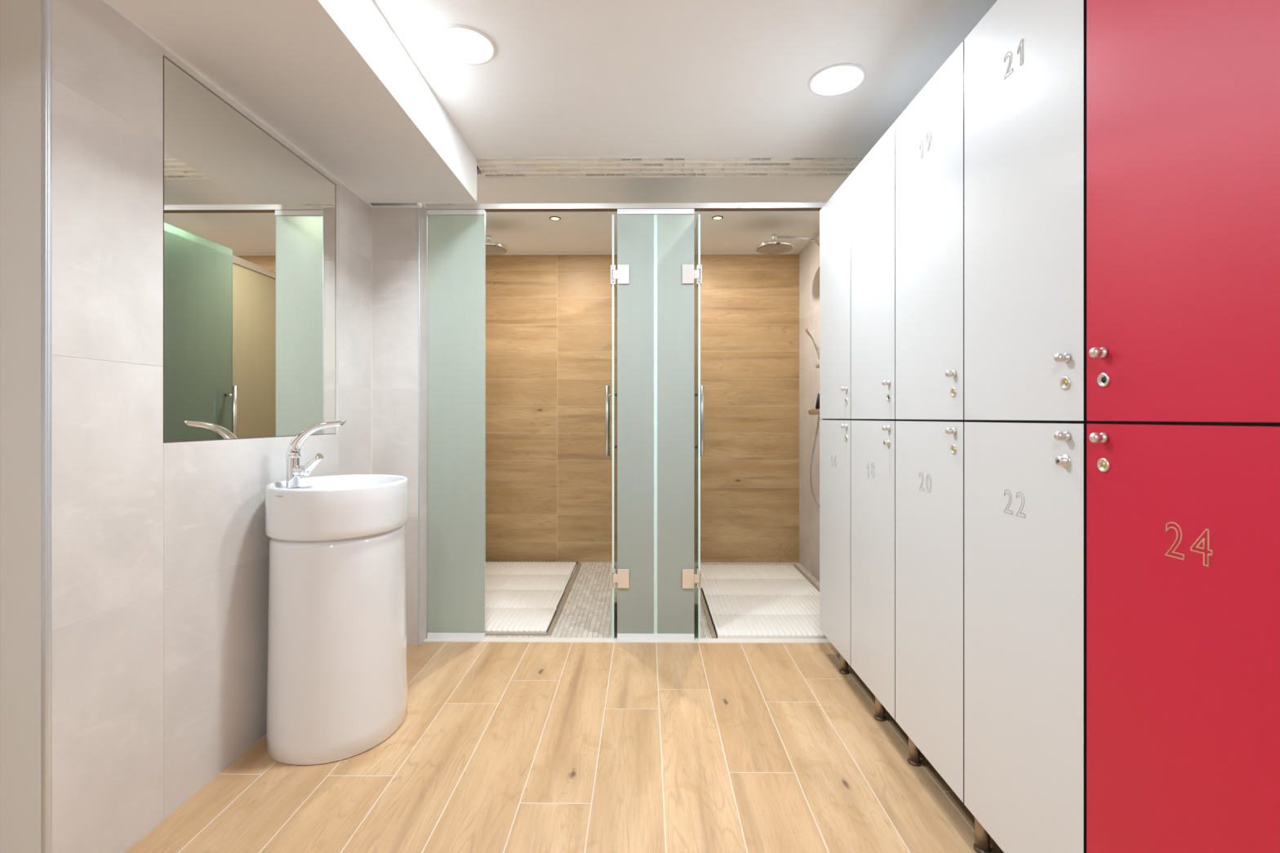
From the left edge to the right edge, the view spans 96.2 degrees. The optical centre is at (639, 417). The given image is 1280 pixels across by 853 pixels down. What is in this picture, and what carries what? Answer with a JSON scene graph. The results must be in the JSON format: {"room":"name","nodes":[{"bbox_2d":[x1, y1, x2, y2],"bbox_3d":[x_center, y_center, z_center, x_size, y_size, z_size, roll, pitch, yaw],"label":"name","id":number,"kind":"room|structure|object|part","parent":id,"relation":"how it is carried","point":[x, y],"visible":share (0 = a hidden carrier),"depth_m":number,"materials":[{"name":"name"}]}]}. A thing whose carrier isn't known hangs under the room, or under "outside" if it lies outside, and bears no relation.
{"room":"changing room","nodes":[
{"label":"changing room","id":0,"kind":"room"},
{"bbox_2d":[0,0,0,852],"bbox_3d":[-1.990,-0.059,1.298,1.396,2.273,0.101,0,0,1],"label":"wall","id":1,"kind":"structure","parent":0,"point":[0,0],"depth_m":1.24,"materials":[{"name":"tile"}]},
{"bbox_2d":[0,0,371,852],"bbox_3d":[-1.322,-0.059,1.971,0.101,2.273,1.466,0,0,1],"label":"wall","id":2,"kind":"structure","parent":0,"point":[161,550],"depth_m":1.39,"materials":[{"name":"tile"}]},
{"bbox_2d":[40,0,52,852],"bbox_3d":[-1.284,0.042,1.242,0.016,2.072,0.014,0,0,1],"label":"trim","id":3,"kind":"structure","parent":2,"relation":"attached to","point":[46,5],"depth_m":1.24,"materials":[{"name":"silver metal"}]},
{"bbox_2d":[102,0,372,206],"bbox_3d":[-1.269,-0.993,1.970,0.005,0.007,1.466,0,0,1],"label":"trim","id":4,"kind":"structure","parent":2,"relation":"attached to","point":[107,2],"depth_m":1.72,"materials":[{"name":"white"}]},
{"bbox_2d":[371,207,372,474],"bbox_3d":[-1.263,0.045,2.702,0.003,2.066,0.003,0,0,1],"label":"trim","id":5,"kind":"structure","parent":2,"relation":"attached to","point":[371,207],"depth_m":2.70,"materials":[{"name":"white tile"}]},
{"bbox_2d":[371,204,420,208],"bbox_3d":[-1.149,-0.991,2.700,0.230,0.010,0.004,0,0,1],"label":"trim","id":6,"kind":"structure","parent":2,"relation":"attached to","point":[402,206],"depth_m":2.70,"materials":[{"name":"white metal"}]},
{"bbox_2d":[106,0,476,203],"bbox_3d":[-1.080,-1.095,0.486,0.610,0.202,4.352,0,0,1],"label":"ceiling","id":7,"kind":"structure","parent":0,"point":[333,78],"depth_m":1.74,"materials":[{"name":"white paint"}]},
{"bbox_2d":[372,207,417,646],"bbox_3d":[-1.153,0.042,2.737,0.222,2.072,0.071,0,0,1],"label":"wall pier","id":8,"kind":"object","parent":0,"point":[394,230],"visible":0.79,"depth_m":2.70,"materials":[{"name":"tile"}]},
{"bbox_2d":[372,203,422,208],"bbox_3d":[-1.176,-0.070,2.782,0.216,2.297,0.059,0,0,1],"label":"trim","id":9,"kind":"structure","parent":0,"point":[373,204],"depth_m":2.75,"materials":[{"name":"silver metal"}]},
{"bbox_2d":[426,202,826,212],"bbox_3d":[0.065,-1.022,2.792,2.204,0.026,0.042,0,0,1],"label":"header rail","id":10,"kind":"object","parent":9,"relation":"attached to","point":[698,206],"visible":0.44,"depth_m":2.77,"materials":[{"name":"metal"}]},
{"bbox_2d":[419,207,427,645],"bbox_3d":[-1.063,0.042,2.762,0.051,2.072,0.097,0,0,1],"label":"frame","id":11,"kind":"structure","parent":0,"point":[423,215],"depth_m":2.75,"materials":[{"name":"metal"}]},
{"bbox_2d":[417,207,419,646],"bbox_3d":[-1.041,0.045,2.703,0.007,2.066,0.007,0,0,1],"label":"trim","id":12,"kind":"structure","parent":11,"relation":"attached to","point":[418,207],"depth_m":2.70,"materials":[{"name":"silver metal"}]},
{"bbox_2d":[124,641,1004,852],"bbox_3d":[-0.690,1.103,0.529,4.010,0.050,4.445,0,0,1],"label":"floor","id":13,"kind":"structure","parent":0,"point":[498,747],"depth_m":1.74,"materials":[{"name":"brown wood"}]},
{"bbox_2d":[265,474,408,764],"bbox_3d":[-1.042,0.649,2.002,0.431,0.856,0.469,0,0,1],"label":"washbasin","id":14,"kind":"object","parent":13,"relation":"on","point":[337,664],"visible":0.98,"depth_m":1.81,"materials":[{"name":"white ceramic"}]},
{"bbox_2d":[284,420,346,488],"bbox_3d":[-1.101,0.124,1.943,0.203,0.227,0.052,0,0,5],"label":"tap","id":15,"kind":"object","parent":14,"relation":"on","point":[294,470],"visible":1,"depth_m":1.94,"materials":[{"name":"silver metal"}]},
{"bbox_3d":[-1.103,0.160,1.932,0.077,0.079,0.037,0,0,14],"label":"lever handle","id":16,"kind":"part","parent":15,"relation":"part of","materials":[{"name":"silver metal"}]},
{"bbox_3d":[-1.101,0.073,1.950,0.204,0.124,0.044,0,0,1],"label":"spout","id":17,"kind":"part","parent":15,"relation":"part of","materials":[{"name":"silver metal"}]},
{"bbox_2d":[265,474,408,541],"bbox_3d":[-1.042,0.303,2.002,0.421,0.164,0.460,0,0,1],"label":"basin","id":18,"kind":"object","parent":14,"relation":"in","point":[354,507],"depth_m":1.82,"materials":[{"name":"white ceramic"}]},
{"bbox_2d":[423,637,831,643],"bbox_3d":[0.069,1.101,2.770,2.234,0.054,0.051,0,0,1],"label":"trim","id":19,"kind":"structure","parent":13,"relation":"on","point":[486,639],"depth_m":2.77,"materials":[{"name":"stone"}]},
{"bbox_2d":[426,208,485,639],"bbox_3d":[-0.893,0.033,2.796,0.280,2.083,0.024,0,0,1],"label":"glass panel","id":20,"kind":"object","parent":19,"relation":"on","point":[456,238],"visible":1,"depth_m":2.79,"materials":[{"name":"teal glass"}]},
{"bbox_2d":[617,208,694,639],"bbox_3d":[0.076,0.033,2.786,0.373,2.083,0.024,0,0,1],"label":"glass panel","id":21,"kind":"object","parent":19,"relation":"on","point":[635,227],"visible":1,"depth_m":2.78,"materials":[{"name":"teal glass"}]},
{"bbox_3d":[-0.021,0.032,2.787,0.177,2.040,0.010,0,0,1],"label":"glass pane","id":22,"kind":"part","parent":21,"relation":"part of","materials":[{"name":"teal glass"}]},
{"bbox_3d":[0.173,0.032,2.785,0.179,2.040,0.010,0,0,1],"label":"glass pane","id":23,"kind":"part","parent":21,"relation":"part of","materials":[{"name":"teal glass"}]},
{"bbox_2d":[819,174,854,674],"bbox_3d":[1.064,0.062,2.451,0.518,2.031,0.400,0,0,1],"label":"locker","id":24,"kind":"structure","parent":13,"relation":"on","point":[835,215],"depth_m":2.44,"materials":[{"name":"grey laminate"}]},
{"bbox_3d":[0.834,0.495,2.453,0.012,0.966,0.398,0,0,1],"label":"door","id":25,"kind":"part","parent":24,"relation":"part of","materials":[{"name":"white laminate"}]},
{"bbox_3d":[0.834,-0.474,2.453,0.012,0.960,0.398,0,0,1],"label":"door","id":26,"kind":"part","parent":24,"relation":"part of","materials":[{"name":"white laminate"}]},
{"bbox_3d":[0.862,1.020,2.425,0.033,0.095,0.033,0,0,1],"label":"leg","id":27,"kind":"part","parent":24,"relation":"part of","materials":[{"name":"brown metal"}]},
{"bbox_3d":[0.816,0.036,2.294,0.024,0.019,0.019,0,0,1],"label":"knob","id":28,"kind":"part","parent":24,"relation":"part of","materials":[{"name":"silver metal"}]},
{"bbox_3d":[0.816,-0.114,2.294,0.024,0.019,0.019,0,0,1],"label":"knob","id":29,"kind":"part","parent":24,"relation":"part of","materials":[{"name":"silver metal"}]},
{"bbox_2d":[850,121,899,721],"bbox_3d":[1.060,0.062,2.050,0.518,2.031,0.398,0,0,1],"label":"locker","id":30,"kind":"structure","parent":13,"relation":"on","point":[873,181],"depth_m":2.02,"materials":[{"name":"grey laminate"}]},
{"bbox_3d":[0.831,0.495,2.052,0.012,0.966,0.396,0,0,1],"label":"door","id":31,"kind":"part","parent":30,"relation":"part of","materials":[{"name":"white laminate"}]},
{"bbox_3d":[0.831,-0.474,2.052,0.012,0.960,0.396,0,0,1],"label":"door","id":32,"kind":"part","parent":30,"relation":"part of","materials":[{"name":"white laminate"}]},
{"bbox_3d":[0.858,1.020,2.053,0.033,0.095,0.033,0,0,1],"label":"leg","id":33,"kind":"part","parent":30,"relation":"part of","materials":[{"name":"brown metal"}]},
{"bbox_3d":[0.812,0.036,1.894,0.024,0.019,0.019,0,0,1],"label":"knob","id":34,"kind":"part","parent":30,"relation":"part of","materials":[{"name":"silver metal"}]},
{"bbox_3d":[0.812,-0.114,1.894,0.024,0.019,0.019,0,0,1],"label":"knob","id":35,"kind":"part","parent":30,"relation":"part of","materials":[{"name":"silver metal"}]},
{"bbox_2d":[895,40,969,803],"bbox_3d":[1.057,0.062,1.650,0.518,2.031,0.398,0,0,1],"label":"locker","id":36,"kind":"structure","parent":13,"relation":"on","point":[930,131],"depth_m":1.63,"materials":[{"name":"grey laminate"}]},
{"bbox_3d":[0.856,1.020,1.791,0.033,0.095,0.033,0,0,1],"label":"leg","id":37,"kind":"part","parent":36,"relation":"part of","materials":[{"name":"brown metal"}]},
{"bbox_3d":[0.827,0.495,1.652,0.012,0.966,0.396,0,0,1],"label":"door","id":38,"kind":"part","parent":36,"relation":"part of","materials":[{"name":"white laminate"}]},
{"bbox_3d":[0.827,-0.474,1.652,0.012,0.960,0.396,0,0,1],"label":"door","id":39,"kind":"part","parent":36,"relation":"part of","materials":[{"name":"white laminate"}]},
{"bbox_3d":[0.808,0.036,1.494,0.024,0.019,0.019,0,0,1],"label":"knob","id":40,"kind":"part","parent":36,"relation":"part of","materials":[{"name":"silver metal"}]},
{"bbox_3d":[0.808,-0.114,1.494,0.024,0.019,0.019,0,0,1],"label":"knob","id":41,"kind":"part","parent":36,"relation":"part of","materials":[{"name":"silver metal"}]},
{"bbox_2d":[964,0,1092,852],"bbox_3d":[1.053,0.062,1.250,0.518,2.031,0.398,0,0,1],"label":"locker","id":42,"kind":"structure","parent":13,"relation":"on","point":[1025,60],"depth_m":1.21,"materials":[{"name":"grey laminate"}]},
{"bbox_3d":[0.852,1.020,1.429,0.033,0.095,0.033,0,0,1],"label":"leg","id":43,"kind":"part","parent":42,"relation":"part of","materials":[{"name":"brown metal"}]},
{"bbox_3d":[0.823,0.495,1.252,0.012,0.966,0.395,0,0,1],"label":"door","id":44,"kind":"part","parent":42,"relation":"part of","materials":[{"name":"white laminate"}]},
{"bbox_3d":[0.823,-0.474,1.252,0.012,0.960,0.395,0,0,1],"label":"door","id":45,"kind":"part","parent":42,"relation":"part of","materials":[{"name":"white laminate"}]},
{"bbox_3d":[0.804,0.036,1.095,0.024,0.019,0.019,0,0,1],"label":"knob","id":46,"kind":"part","parent":42,"relation":"part of","materials":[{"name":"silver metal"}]},
{"bbox_3d":[0.804,-0.114,1.095,0.024,0.019,0.019,0,0,1],"label":"knob","id":47,"kind":"part","parent":42,"relation":"part of","materials":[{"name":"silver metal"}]},
{"bbox_2d":[1086,0,1279,852],"bbox_3d":[1.049,0.062,0.850,0.518,2.031,0.400,0,0,1],"label":"locker","id":48,"kind":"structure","parent":13,"relation":"on","point":[1183,96],"depth_m":0.87,"materials":[{"name":"red laminate"}]},
{"bbox_3d":[0.803,0.036,1.008,0.024,0.019,0.019,0,0,1],"label":"knob","id":49,"kind":"part","parent":48,"relation":"part of","materials":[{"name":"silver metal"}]},
{"bbox_3d":[0.803,-0.114,1.008,0.024,0.019,0.019,0,0,1],"label":"knob","id":50,"kind":"part","parent":48,"relation":"part of","materials":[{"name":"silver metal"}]},
{"bbox_3d":[0.819,0.495,0.851,0.012,0.966,0.394,0,0,1],"label":"door","id":51,"kind":"part","parent":48,"relation":"part of","materials":[{"name":"red laminate"}]},
{"bbox_3d":[0.819,-0.474,0.851,0.012,0.960,0.394,0,0,1],"label":"door","id":52,"kind":"part","parent":48,"relation":"part of","materials":[{"name":"red laminate"}]},
{"bbox_2d":[422,174,847,253],"bbox_3d":[0.044,-1.259,3.616,2.800,0.080,1.508,0,0,1],"label":"ceiling","id":53,"kind":"structure","parent":0,"point":[527,232],"depth_m":3.41,"materials":[{"name":"white paint"}]},
{"bbox_2d":[549,216,560,220],"bbox_3d":[-0.520,-1.218,3.515,0.068,0.005,0.068,0,0,1],"label":"recessed light","id":54,"kind":"object","parent":53,"relation":"in","point":[553,218],"visible":1,"depth_m":3.51,"materials":[{"name":"white"}]},
{"bbox_3d":[-0.520,-1.218,3.515,0.053,0.003,0.053,0,0,1],"label":"bulb","id":55,"kind":"part","parent":54,"relation":"part of","materials":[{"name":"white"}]},
{"bbox_2d":[711,215,723,220],"bbox_3d":[0.473,-1.218,3.506,0.068,0.005,0.068,0,0,1],"label":"recessed light","id":56,"kind":"object","parent":53,"relation":"in","point":[717,217],"visible":1,"depth_m":3.50,"materials":[{"name":"white glass"}]},
{"bbox_2d":[790,241,799,247],"bbox_3d":[1.068,-1.215,4.040,0.116,0.010,0.116,0,0,1],"label":"disc","id":57,"kind":"object","parent":53,"relation":"attached to","point":[794,243],"visible":0.41,"depth_m":4.02,"materials":[{"name":"white metal"}]},
{"bbox_2d":[485,253,799,562],"bbox_3d":[-0.034,-0.068,4.311,2.430,2.291,0.081,0,0,1],"label":"wall","id":58,"kind":"structure","parent":0,"point":[548,317],"depth_m":4.27,"materials":[{"name":"brown wood"}]},
{"bbox_2d":[486,561,577,564],"bbox_3d":[-0.850,1.076,4.234,0.780,0.003,0.072,0,0,1],"label":"trim","id":59,"kind":"structure","parent":58,"relation":"attached to","point":[486,562],"depth_m":4.26,"materials":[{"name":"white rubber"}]},
{"bbox_2d":[500,253,799,254],"bbox_3d":[-0.035,-1.216,4.268,2.430,0.011,0.006,0,0,1],"label":"trim","id":60,"kind":"structure","parent":58,"relation":"attached to","point":[522,253],"depth_m":4.27,"materials":[{"name":"white"}]},
{"bbox_2d":[485,562,819,638],"bbox_3d":[-0.041,1.103,3.533,2.430,0.050,1.475,0,0,1],"label":"floor","id":61,"kind":"structure","parent":0,"point":[587,610],"depth_m":3.29,"materials":[{"name":"tile"}]},
{"bbox_2d":[485,608,556,633],"bbox_3d":[-0.845,1.067,3.023,0.763,0.018,0.338,0,0,1],"label":"mat","id":62,"kind":"object","parent":61,"relation":"on","point":[536,620],"visible":0.51,"depth_m":3.00,"materials":[{"name":"beige plastic"}]},
{"bbox_2d":[485,589,564,608],"bbox_3d":[-0.844,1.067,3.363,0.759,0.018,0.338,0,0,1],"label":"mat","id":63,"kind":"object","parent":61,"relation":"on","point":[503,598],"visible":0.58,"depth_m":3.35,"materials":[{"name":"beige plastic"}]},
{"bbox_2d":[485,573,571,590],"bbox_3d":[-0.842,1.067,3.703,0.755,0.018,0.338,0,0,1],"label":"mat","id":64,"kind":"object","parent":61,"relation":"on","point":[496,582],"visible":0.71,"depth_m":3.69,"materials":[{"name":"beige plastic"}]},
{"bbox_2d":[485,561,576,574],"bbox_3d":[-0.841,1.067,4.043,0.751,0.018,0.338,0,0,1],"label":"mat","id":65,"kind":"object","parent":61,"relation":"on","point":[491,568],"visible":0.79,"depth_m":4.03,"materials":[{"name":"beige plastic"}]},
{"bbox_2d":[485,562,582,635],"bbox_3d":[-0.835,1.073,3.522,0.804,0.010,1.372,0,0,1],"label":"frame","id":66,"kind":"object","parent":61,"relation":"on","point":[565,597],"visible":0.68,"depth_m":2.98,"materials":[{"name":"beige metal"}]},
{"bbox_2d":[604,214,629,638],"bbox_3d":[-0.125,0.045,3.061,0.152,2.058,0.570,0,0,1],"label":"shower door","id":67,"kind":"structure","parent":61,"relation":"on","point":[622,274],"depth_m":2.88,"materials":[{"name":"clear glass"}]},
{"bbox_3d":[-0.126,0.021,3.286,0.147,0.402,0.027,0,0,1],"label":"pull handle","id":68,"kind":"part","parent":67,"relation":"part of","materials":[{"name":"silver metal"}]},
{"bbox_3d":[-0.130,0.781,2.811,0.023,0.092,0.060,0,0,1],"label":"door plate","id":69,"kind":"part","parent":67,"relation":"part of","materials":[{"name":"silver metal"}]},
{"bbox_3d":[-0.130,-0.692,2.811,0.023,0.092,0.060,0,0,1],"label":"door plate","id":70,"kind":"part","parent":67,"relation":"part of","materials":[{"name":"silver metal"}]},
{"bbox_3d":[-0.128,0.045,3.067,0.010,2.058,0.559,0,0,1],"label":"glass pane","id":71,"kind":"part","parent":67,"relation":"part of","materials":[{"name":"teal"}]},
{"bbox_3d":[-0.080,0.781,2.788,0.056,0.092,0.024,0,0,1],"label":"fixed plate","id":72,"kind":"part","parent":67,"relation":"part of","materials":[{"name":"silver metal"}]},
{"bbox_3d":[-0.080,-0.692,2.788,0.056,0.092,0.024,0,0,1],"label":"fixed plate","id":73,"kind":"part","parent":67,"relation":"part of","materials":[{"name":"silver metal"}]},
{"bbox_2d":[653,214,657,633],"bbox_3d":[0.083,0.024,3.524,0.030,2.107,1.488,0,0,1],"label":"trim","id":74,"kind":"structure","parent":61,"relation":"on","point":[655,215],"depth_m":2.78,"materials":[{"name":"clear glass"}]},
{"bbox_3d":[0.083,0.047,3.525,0.010,2.060,1.484,0,0,1],"label":"glass pane","id":75,"kind":"part","parent":74,"relation":"part of","materials":[{"name":"teal"}]},
{"bbox_2d":[682,214,703,639],"bbox_3d":[0.286,0.045,3.057,0.156,2.058,0.570,0,0,1],"label":"shower door","id":76,"kind":"structure","parent":61,"relation":"on","point":[689,578],"depth_m":2.82,"materials":[{"name":"clear glass"}]},
{"bbox_3d":[0.233,0.781,2.785,0.056,0.092,0.024,0,0,1],"label":"fixed plate","id":77,"kind":"part","parent":76,"relation":"part of","materials":[{"name":"silver metal"}]},
{"bbox_3d":[0.233,-0.692,2.785,0.056,0.092,0.024,0,0,1],"label":"fixed plate","id":78,"kind":"part","parent":76,"relation":"part of","materials":[{"name":"silver metal"}]},
{"bbox_3d":[0.290,0.045,3.063,0.010,2.058,0.559,0,0,1],"label":"glass pane","id":79,"kind":"part","parent":76,"relation":"part of","materials":[{"name":"teal"}]},
{"bbox_3d":[0.288,0.781,2.807,0.023,0.092,0.060,0,0,1],"label":"door plate","id":80,"kind":"part","parent":76,"relation":"part of","materials":[{"name":"silver metal"}]},
{"bbox_3d":[0.288,-0.692,2.807,0.023,0.092,0.060,0,0,1],"label":"door plate","id":81,"kind":"part","parent":76,"relation":"part of","materials":[{"name":"silver metal"}]},
{"bbox_3d":[0.292,0.021,3.282,0.147,0.402,0.027,0,0,1],"label":"pull handle","id":82,"kind":"part","parent":76,"relation":"part of","materials":[{"name":"silver metal"}]},
{"bbox_2d":[700,564,805,579],"bbox_3d":[0.741,1.067,3.950,0.703,0.018,0.362,0,0,1],"label":"mat","id":83,"kind":"object","parent":61,"relation":"on","point":[709,571],"visible":0.88,"depth_m":3.93,"materials":[{"name":"beige plastic"}]},
{"bbox_2d":[700,564,819,638],"bbox_3d":[0.738,1.072,3.476,0.759,0.012,1.365,0,0,1],"label":"frame","id":84,"kind":"object","parent":61,"relation":"on","point":[702,599],"visible":0.4,"depth_m":3.32,"materials":[{"name":"beige metal"}]},
{"bbox_2d":[701,589,717,638],"bbox_3d":[0.382,1.076,3.471,0.006,0.003,1.350,0,0,1],"label":"trim","id":85,"kind":"structure","parent":84,"relation":"attached to","point":[701,589],"depth_m":3.09,"materials":[{"name":"black rubber"}]},
{"bbox_2d":[701,578,819,596],"bbox_3d":[0.738,1.067,3.597,0.703,0.018,0.340,0,0,1],"label":"mat","id":86,"kind":"object","parent":61,"relation":"on","point":[757,587],"visible":0.88,"depth_m":3.58,"materials":[{"name":"beige plastic"}]},
{"bbox_2d":[704,595,819,616],"bbox_3d":[0.735,1.067,3.256,0.703,0.018,0.338,0,0,1],"label":"mat","id":87,"kind":"object","parent":61,"relation":"on","point":[753,605],"visible":0.8,"depth_m":3.25,"materials":[{"name":"beige plastic"}]},
{"bbox_2d":[711,613,826,638],"bbox_3d":[0.732,1.067,2.939,0.703,0.018,0.292,0,0,1],"label":"mat","id":88,"kind":"object","parent":61,"relation":"on","point":[726,626],"visible":0.76,"depth_m":2.91,"materials":[{"name":"beige plastic"}]},
{"bbox_2d":[373,0,997,157],"bbox_3d":[-0.691,-1.245,0.427,4.210,0.100,4.440,0,0,1],"label":"ceiling","id":89,"kind":"structure","parent":0,"point":[563,78],"depth_m":1.97,"materials":[{"name":"white paint"}]},
{"bbox_2d":[431,23,496,65],"bbox_3d":[-0.564,-1.193,1.843,0.197,0.008,0.197,0,0,1],"label":"recessed light","id":90,"kind":"object","parent":89,"relation":"in","point":[459,43],"visible":1,"depth_m":1.84,"materials":[{"name":"white"}]},
{"bbox_2d":[436,27,491,62],"bbox_3d":[-0.564,-1.194,1.843,0.168,0.002,0.168,0,0,1],"label":"diffuser","id":91,"kind":"object","parent":90,"relation":"attached to","point":[455,44],"depth_m":1.84,"materials":[{"name":"white plastic"}]},
{"bbox_2d":[476,157,864,178],"bbox_3d":[0.281,-1.207,2.748,2.110,0.028,0.220,0,0,1],"label":"ceiling vent","id":92,"kind":"object","parent":89,"relation":"in","point":[755,166],"visible":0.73,"depth_m":2.75,"materials":[{"name":"white metal"}]},
{"bbox_2d":[475,155,865,159],"bbox_3d":[0.290,-1.204,2.637,2.090,0.023,0.008,0,0,1],"label":"trim","id":93,"kind":"structure","parent":89,"relation":"attached to","point":[798,156],"depth_m":2.64,"materials":[{"name":"white"}]},
{"bbox_2d":[808,62,866,96],"bbox_3d":[0.697,-1.193,2.034,0.197,0.008,0.197,0,0,1],"label":"recessed light","id":94,"kind":"object","parent":89,"relation":"in","point":[837,79],"visible":1,"depth_m":2.03,"materials":[{"name":"white"}]},
{"bbox_2d":[799,232,822,581],"bbox_3d":[1.274,-0.070,3.518,0.201,2.297,1.480,0,0,1],"label":"wall","id":95,"kind":"structure","parent":0,"point":[809,257],"depth_m":3.99,"materials":[{"name":"tile"}]},
{"bbox_2d":[476,168,482,174],"bbox_3d":[0.037,-1.228,2.864,2.600,0.023,0.008,0,0,1],"label":"trim","id":96,"kind":"structure","parent":95,"relation":"attached to","point":[478,171],"depth_m":2.87,"materials":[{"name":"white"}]},
{"bbox_2d":[755,233,819,253],"bbox_3d":[0.952,-1.077,3.591,0.453,0.131,0.230,0,0,1],"label":"shower","id":97,"kind":"object","parent":95,"relation":"attached to","point":[774,246],"visible":0.95,"depth_m":3.58,"materials":[{"name":"silver metal"}]},
{"bbox_3d":[1.009,-1.076,3.591,0.338,0.128,0.060,0,0,1],"label":"arm","id":98,"kind":"part","parent":97,"relation":"part of","materials":[{"name":"silver metal"}]},
{"bbox_2d":[799,231,819,253],"bbox_3d":[1.171,-1.217,3.524,0.004,0.008,1.470,0,0,1],"label":"trim","id":99,"kind":"structure","parent":95,"relation":"attached to","point":[819,231],"depth_m":4.03,"materials":[{"name":"white"}]},
{"bbox_2d":[804,328,822,506],"bbox_3d":[1.110,0.010,3.590,0.126,1.148,0.290,0,0,1],"label":"shower","id":100,"kind":"object","parent":95,"relation":"attached to","point":[811,411],"visible":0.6,"depth_m":3.62,"materials":[{"name":"silver metal"}]},
{"bbox_3d":[-1.307,-0.071,3.548,0.101,2.297,1.470,0,0,1],"label":"wall","id":101,"kind":"structure","parent":0,"visible":0},
{"bbox_2d":[485,234,507,254],"bbox_3d":[-1.048,-1.077,3.610,0.424,0.131,0.230,0,0,1],"label":"shower","id":102,"kind":"object","parent":101,"relation":"attached to","point":[491,248],"visible":0.52,"depth_m":3.60,"materials":[{"name":"silver metal"}]},
{"bbox_3d":[-1.332,-0.451,1.966,0.098,1.044,0.861,0,0,1],"label":"wall","id":103,"kind":"structure","parent":0,"visible":0},
{"bbox_2d":[163,55,335,443],"bbox_3d":[-1.278,-0.451,1.966,0.010,1.042,0.859,0,0,1],"label":"wall mirror","id":104,"kind":"object","parent":103,"relation":"attached to","point":[249,225],"visible":1,"depth_m":1.83,"materials":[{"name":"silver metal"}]}
]}

